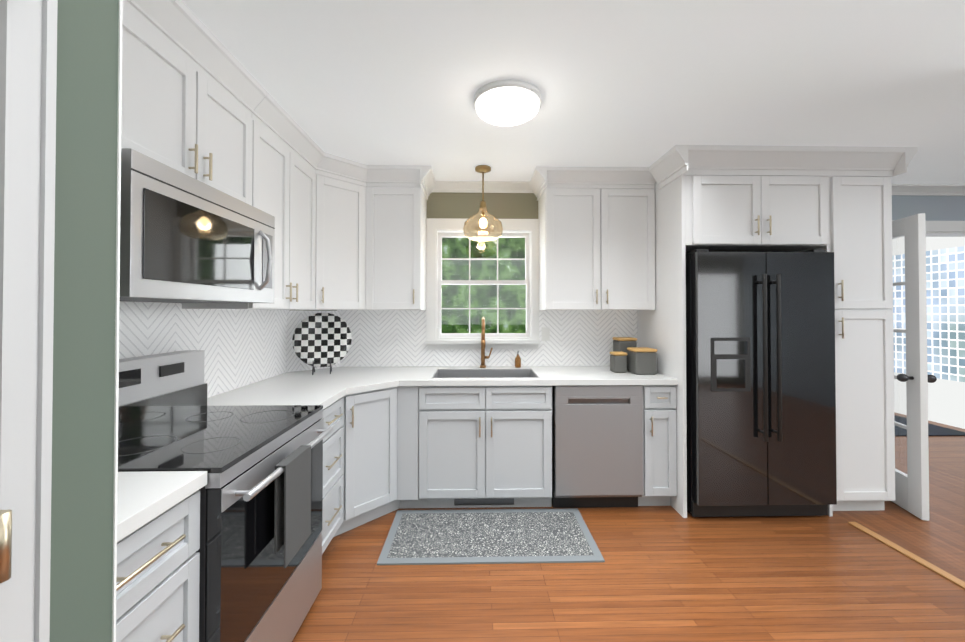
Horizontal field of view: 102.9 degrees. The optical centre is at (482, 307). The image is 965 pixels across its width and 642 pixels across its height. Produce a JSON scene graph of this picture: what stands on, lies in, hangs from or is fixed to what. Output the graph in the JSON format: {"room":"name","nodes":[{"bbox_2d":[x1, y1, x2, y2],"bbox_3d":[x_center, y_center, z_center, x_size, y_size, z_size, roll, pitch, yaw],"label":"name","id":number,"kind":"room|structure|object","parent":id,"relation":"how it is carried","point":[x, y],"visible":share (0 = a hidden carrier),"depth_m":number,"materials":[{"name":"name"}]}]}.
{"room":"kitchen","nodes":[
{"label":"kitchen","id":0,"kind":"room"},
{"bbox_2d":[49,0,118,641],"bbox_3d":[-1.064,0.149,0.615,0.780,2.470,0.175,0,-1,-1],"label":"wall","id":1,"kind":"structure","parent":0,"point":[81,559],"depth_m":0.65,"materials":[{"name":"green paint"}]},
{"bbox_2d":[0,0,122,641],"bbox_3d":[-0.724,0.149,0.607,0.180,2.470,0.206,0,-1,-1],"label":"door frame","id":2,"kind":"structure","parent":1,"relation":"attached to","point":[28,56],"depth_m":0.56,"materials":[{"name":"white painted wood"}]},
{"bbox_2d":[121,0,132,147],"bbox_3d":[-1.285,-0.776,0.948,0.348,0.604,0.474,0,-1,-1],"label":"upper cabinet","id":3,"kind":"object","parent":1,"relation":"attached to","point":[127,4],"depth_m":1.21,"materials":[{"name":"white wood"}]},
{"bbox_2d":[182,0,964,183],"bbox_3d":[1.772,-1.126,0.600,6.750,0.080,5.750,0,-1,-1],"label":"ceiling","id":4,"kind":"structure","parent":0,"point":[632,83],"depth_m":1.77,"materials":[{"name":"paint"}]},
{"bbox_2d":[463,165,502,240],"bbox_3d":[0.004,-0.785,2.916,0.304,0.547,0.304,0,-1,-1],"label":"pendant light","id":5,"kind":"object","parent":4,"relation":"hanging from","point":[483,216],"visible":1,"depth_m":2.86,"materials":[{"name":"gold metal"}]},
{"bbox_2d":[473,79,541,125],"bbox_3d":[0.129,-1.025,1.981,0.350,0.089,0.350,0,-1,-1],"label":"lamp","id":6,"kind":"object","parent":4,"relation":"attached to","point":[510,102],"visible":1,"depth_m":1.89,"materials":[{"name":"white glass"}]},
{"bbox_2d":[292,413,964,641],"bbox_3d":[2.037,1.454,2.302,7.350,0.100,9.200,0,-1,-1],"label":"floor","id":7,"kind":"structure","parent":0,"point":[665,574],"depth_m":1.94,"materials":[{"name":"brown wood"}]},
{"bbox_2d":[116,491,199,641],"bbox_3d":[-1.133,0.950,0.900,0.648,0.876,0.411,0,-1,-1],"label":"base cabinet","id":8,"kind":"object","parent":7,"relation":"on","point":[158,563],"depth_m":0.98,"materials":[{"name":"grey wood"}]},
{"bbox_2d":[117,471,206,541],"bbox_3d":[-1.126,0.492,0.905,0.663,0.039,0.413,0,-1,-1],"label":"countertop","id":9,"kind":"structure","parent":8,"relation":"on","point":[143,498],"depth_m":0.99,"materials":[{"name":"stone"}]},
{"bbox_2d":[118,350,332,641],"bbox_3d":[-1.071,0.799,1.494,0.742,1.190,0.760,0,-1,-1],"label":"range","id":10,"kind":"object","parent":7,"relation":"on","point":[261,509],"visible":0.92,"depth_m":1.41,"materials":[{"name":"grey metal"}]},
{"bbox_2d":[321,393,355,553],"bbox_3d":[-1.134,0.964,2.127,0.697,0.876,0.501,0,-1,-1],"label":"base cabinet","id":11,"kind":"object","parent":7,"relation":"on","point":[339,446],"depth_m":2.25,"materials":[{"name":"grey wood"}]},
{"bbox_2d":[352,386,415,528],"bbox_3d":[-1.039,0.972,2.785,0.915,0.876,0.915,0,-1,-1],"label":"base cabinet","id":12,"kind":"object","parent":7,"relation":"on","point":[387,450],"depth_m":2.53,"materials":[{"name":"grey wood"}]},
{"bbox_2d":[207,378,432,408],"bbox_3d":[-0.915,0.507,2.225,1.140,0.039,0.679,0,-1,-1],"label":"countertop","id":13,"kind":"structure","parent":12,"relation":"on","point":[270,391],"depth_m":2.29,"materials":[{"name":"stone"}]},
{"bbox_2d":[271,366,677,385],"bbox_3d":[-0.083,0.608,2.923,2.832,0.225,0.686,0,-1,-1],"label":"countertop","id":14,"kind":"structure","parent":12,"relation":"on","point":[441,375],"depth_m":2.84,"materials":[{"name":"stone"}]},
{"bbox_2d":[312,360,331,374],"bbox_3d":[-1.203,0.444,2.891,0.128,0.099,0.143,0,-1,-18],"label":"plate stand","id":15,"kind":"object","parent":14,"relation":"on","point":[313,368],"visible":0.79,"depth_m":2.85,"materials":[{"name":"grey metal"}]},
{"bbox_2d":[292,313,351,366],"bbox_3d":[-1.207,0.244,2.907,0.414,0.414,0.026,0,-13,-18],"label":"plate","id":16,"kind":"object","parent":15,"relation":"on","point":[321,339],"visible":1,"depth_m":2.91,"materials":[{"name":"multicoloured ceramic"}]},
{"bbox_2d":[480,317,492,367],"bbox_3d":[0.033,0.286,3.092,0.107,0.422,0.247,0,-1,-1],"label":"faucet","id":17,"kind":"object","parent":14,"relation":"on","point":[483,347],"visible":1,"depth_m":3.16,"materials":[{"name":"brown metal"}]},
{"bbox_2d":[515,351,520,367],"bbox_3d":[0.294,0.428,3.186,0.052,0.138,0.055,0,-1,-1],"label":"soap bottle","id":18,"kind":"object","parent":14,"relation":"on","point":[517,361],"visible":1,"depth_m":3.17,"materials":[{"name":"orange glass"}]},
{"bbox_2d":[610,351,626,372],"bbox_3d":[1.044,0.418,2.953,0.108,0.152,0.108,0,-1,-1],"label":"canister","id":19,"kind":"object","parent":14,"relation":"on","point":[618,361],"visible":1,"depth_m":2.90,"materials":[{"name":"grey ceramic"}]},
{"bbox_2d":[612,337,636,369],"bbox_3d":[1.155,0.370,3.126,0.153,0.252,0.153,0,-1,-1],"label":"canister","id":20,"kind":"object","parent":14,"relation":"on","point":[622,344],"visible":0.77,"depth_m":3.06,"materials":[{"name":"grey"}]},
{"bbox_2d":[627,347,656,374],"bbox_3d":[1.200,0.400,2.897,0.168,0.187,0.168,0,-1,-1],"label":"canister","id":21,"kind":"object","parent":14,"relation":"on","point":[642,360],"visible":1,"depth_m":2.82,"materials":[{"name":"grey ceramic"}]},
{"bbox_2d":[416,393,552,507],"bbox_3d":[0.015,1.081,2.939,0.916,0.661,0.648,0,-1,-1],"label":"base cabinet","id":22,"kind":"object","parent":7,"relation":"on","point":[474,450],"depth_m":2.62,"materials":[{"name":"grey wood"}]},
{"bbox_2d":[377,508,604,564],"bbox_3d":[0.043,1.399,2.381,1.247,0.010,0.560,0,-1,-1],"label":"rug","id":23,"kind":"object","parent":7,"relation":"on","point":[473,536],"visible":0.93,"depth_m":2.32,"materials":[{"name":"grey fabric"}]},
{"bbox_2d":[552,385,642,507],"bbox_3d":[0.792,0.975,2.949,0.603,0.872,0.645,0,-1,-1],"label":"dishwasher","id":24,"kind":"object","parent":7,"relation":"on","point":[597,445],"visible":0.92,"depth_m":2.63,"materials":[{"name":"silver metal"}]},
{"bbox_2d":[638,385,676,505],"bbox_3d":[1.217,0.974,2.965,0.232,0.876,0.648,0,-1,-1],"label":"base cabinet","id":25,"kind":"object","parent":7,"relation":"on","point":[659,401],"depth_m":2.65,"materials":[{"name":"grey wood"}]},
{"bbox_2d":[686,249,836,516],"bbox_3d":[1.849,0.512,2.865,0.912,1.795,0.828,0,-1,-1],"label":"refrigerator","id":26,"kind":"object","parent":7,"relation":"on","point":[760,386],"visible":0.9,"depth_m":2.51,"materials":[{"name":"black stainless steel"},{"name":"black plastic"}]},
{"bbox_2d":[805,149,900,515],"bbox_3d":[2.556,0.178,2.956,0.455,2.466,0.737,0,-1,-1],"label":"tall cabinet","id":27,"kind":"object","parent":7,"relation":"on","point":[837,200],"depth_m":2.59,"materials":[{"name":"white wood"}]},
{"bbox_2d":[848,522,964,588],"bbox_3d":[2.456,1.375,0.161,0.050,0.009,4.700,0,-1,-1],"label":"threshold strip","id":28,"kind":"object","parent":7,"relation":"on","point":[943,573],"depth_m":2.16,"materials":[{"name":"beige wood"}]},
{"bbox_2d":[894,415,964,435],"bbox_3d":[4.105,1.429,5.095,2.700,0.011,1.700,0,-1,-1],"label":"rug","id":29,"kind":"object","parent":7,"relation":"on","point":[934,430],"depth_m":4.39,"materials":[{"name":"grey fabric"}]},
{"bbox_2d":[304,192,964,366],"bbox_3d":[1.715,0.181,3.385,6.750,2.470,0.150,0,-1,-1],"label":"wall","id":30,"kind":"structure","parent":0,"point":[525,206],"depth_m":3.29,"materials":[{"name":"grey paint"}]},
{"bbox_2d":[129,0,252,205],"bbox_3d":[-1.296,-0.770,1.477,0.348,0.604,0.826,0,-1,-1],"label":"upper cabinet","id":31,"kind":"object","parent":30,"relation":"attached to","point":[200,102],"depth_m":1.45,"materials":[{"name":"white wood"}]},
{"bbox_2d":[120,148,274,302],"bbox_3d":[-1.214,-0.238,1.488,0.512,0.425,0.790,0,-1,-1],"label":"microwave","id":32,"kind":"object","parent":31,"relation":"attached to","point":[184,238],"visible":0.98,"depth_m":1.31,"materials":[{"name":"silver metal"}]},
{"bbox_2d":[182,88,320,309],"bbox_3d":[-1.292,-0.526,2.292,0.389,1.074,0.803,0,-1,-1],"label":"upper cabinet","id":33,"kind":"object","parent":30,"relation":"attached to","point":[286,161],"depth_m":2.24,"materials":[{"name":"white wood"}]},
{"bbox_2d":[321,149,372,309],"bbox_3d":[-1.165,-0.518,2.922,0.669,1.074,0.669,0,-1,-1],"label":"upper cabinet","id":34,"kind":"object","parent":30,"relation":"attached to","point":[346,184],"depth_m":2.81,"materials":[{"name":"white wood"}]},
{"bbox_2d":[119,301,636,397],"bbox_3d":[-0.066,0.218,2.057,2.833,0.534,2.429,0,-1,-1],"label":"backsplash","id":35,"kind":"structure","parent":30,"relation":"attached to","point":[242,347],"depth_m":3.02,"materials":[{"name":"tile"}]},
{"bbox_2d":[541,327,549,340],"bbox_3d":[0.536,0.227,3.272,0.070,0.115,0.006,0,-1,-1],"label":"electrical outlet plate","id":36,"kind":"object","parent":35,"relation":"attached to","point":[545,333],"depth_m":3.27,"materials":[{"name":"white plastic"}]},
{"bbox_2d":[373,165,428,309],"bbox_3d":[-0.706,-0.517,3.072,0.470,1.074,0.389,0,-1,-1],"label":"upper cabinet","id":37,"kind":"object","parent":30,"relation":"attached to","point":[400,192],"depth_m":2.93,"materials":[{"name":"white wood"}]},
{"bbox_2d":[425,218,539,349],"bbox_3d":[0.002,-0.198,3.317,0.954,1.105,0.225,0,-1,-1],"label":"window","id":38,"kind":"structure","parent":30,"relation":"in","point":[437,229],"depth_m":3.26,"materials":[{"name":"white wood"}]},
{"bbox_2d":[537,168,655,309],"bbox_3d":[0.905,-0.516,3.125,0.848,1.074,0.348,0,-1,-1],"label":"upper cabinet","id":39,"kind":"object","parent":30,"relation":"attached to","point":[597,225],"depth_m":2.96,"materials":[{"name":"white wood"}]},
{"bbox_2d":[432,181,964,195],"bbox_3d":[2.307,-1.017,3.293,5.570,0.073,0.085,0,-1,-1],"label":"crown molding","id":40,"kind":"structure","parent":30,"relation":"attached to","point":[525,187],"depth_m":3.28,"materials":[{"name":"white wood"}]},
{"bbox_2d":[651,145,832,260],"bbox_3d":[1.844,-0.736,2.952,0.969,0.639,0.737,0,-1,-1],"label":"upper cabinet","id":41,"kind":"object","parent":30,"relation":"attached to","point":[715,198],"depth_m":2.59,"materials":[{"name":"white wood"}]},
{"bbox_2d":[892,213,936,520],"bbox_3d":[2.979,0.392,2.916,0.318,2.022,0.764,0,-1,-1],"label":"french door","id":42,"kind":"structure","parent":30,"relation":"in","point":[912,490],"depth_m":2.58,"materials":[{"name":"white wood"}]},
{"bbox_2d":[892,220,964,236],"bbox_3d":[3.855,0.331,3.415,1.750,2.170,0.174,0,-1,-1],"label":"trim","id":43,"kind":"structure","parent":30,"relation":"attached to","point":[945,228],"depth_m":3.35,"materials":[{"name":"white wood"}]},
{"bbox_2d":[892,237,964,428],"bbox_3d":[3.851,0.163,5.305,3.900,2.550,3.600,0,-1,-1],"label":"exterior view","id":44,"kind":"structure","parent":0,"point":[945,275],"depth_m":4.75,"materials":[{"name":"white glass"}]},
{"label":"outside","id":45,"kind":"structure","parent":0,"visible":0},
{"bbox_2d":[441,237,525,332],"bbox_3d":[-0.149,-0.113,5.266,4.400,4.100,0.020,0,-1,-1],"label":"window glass","id":46,"kind":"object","parent":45,"point":[457,247],"depth_m":5.26,"materials":[{"name":"clear glass"}]}
]}

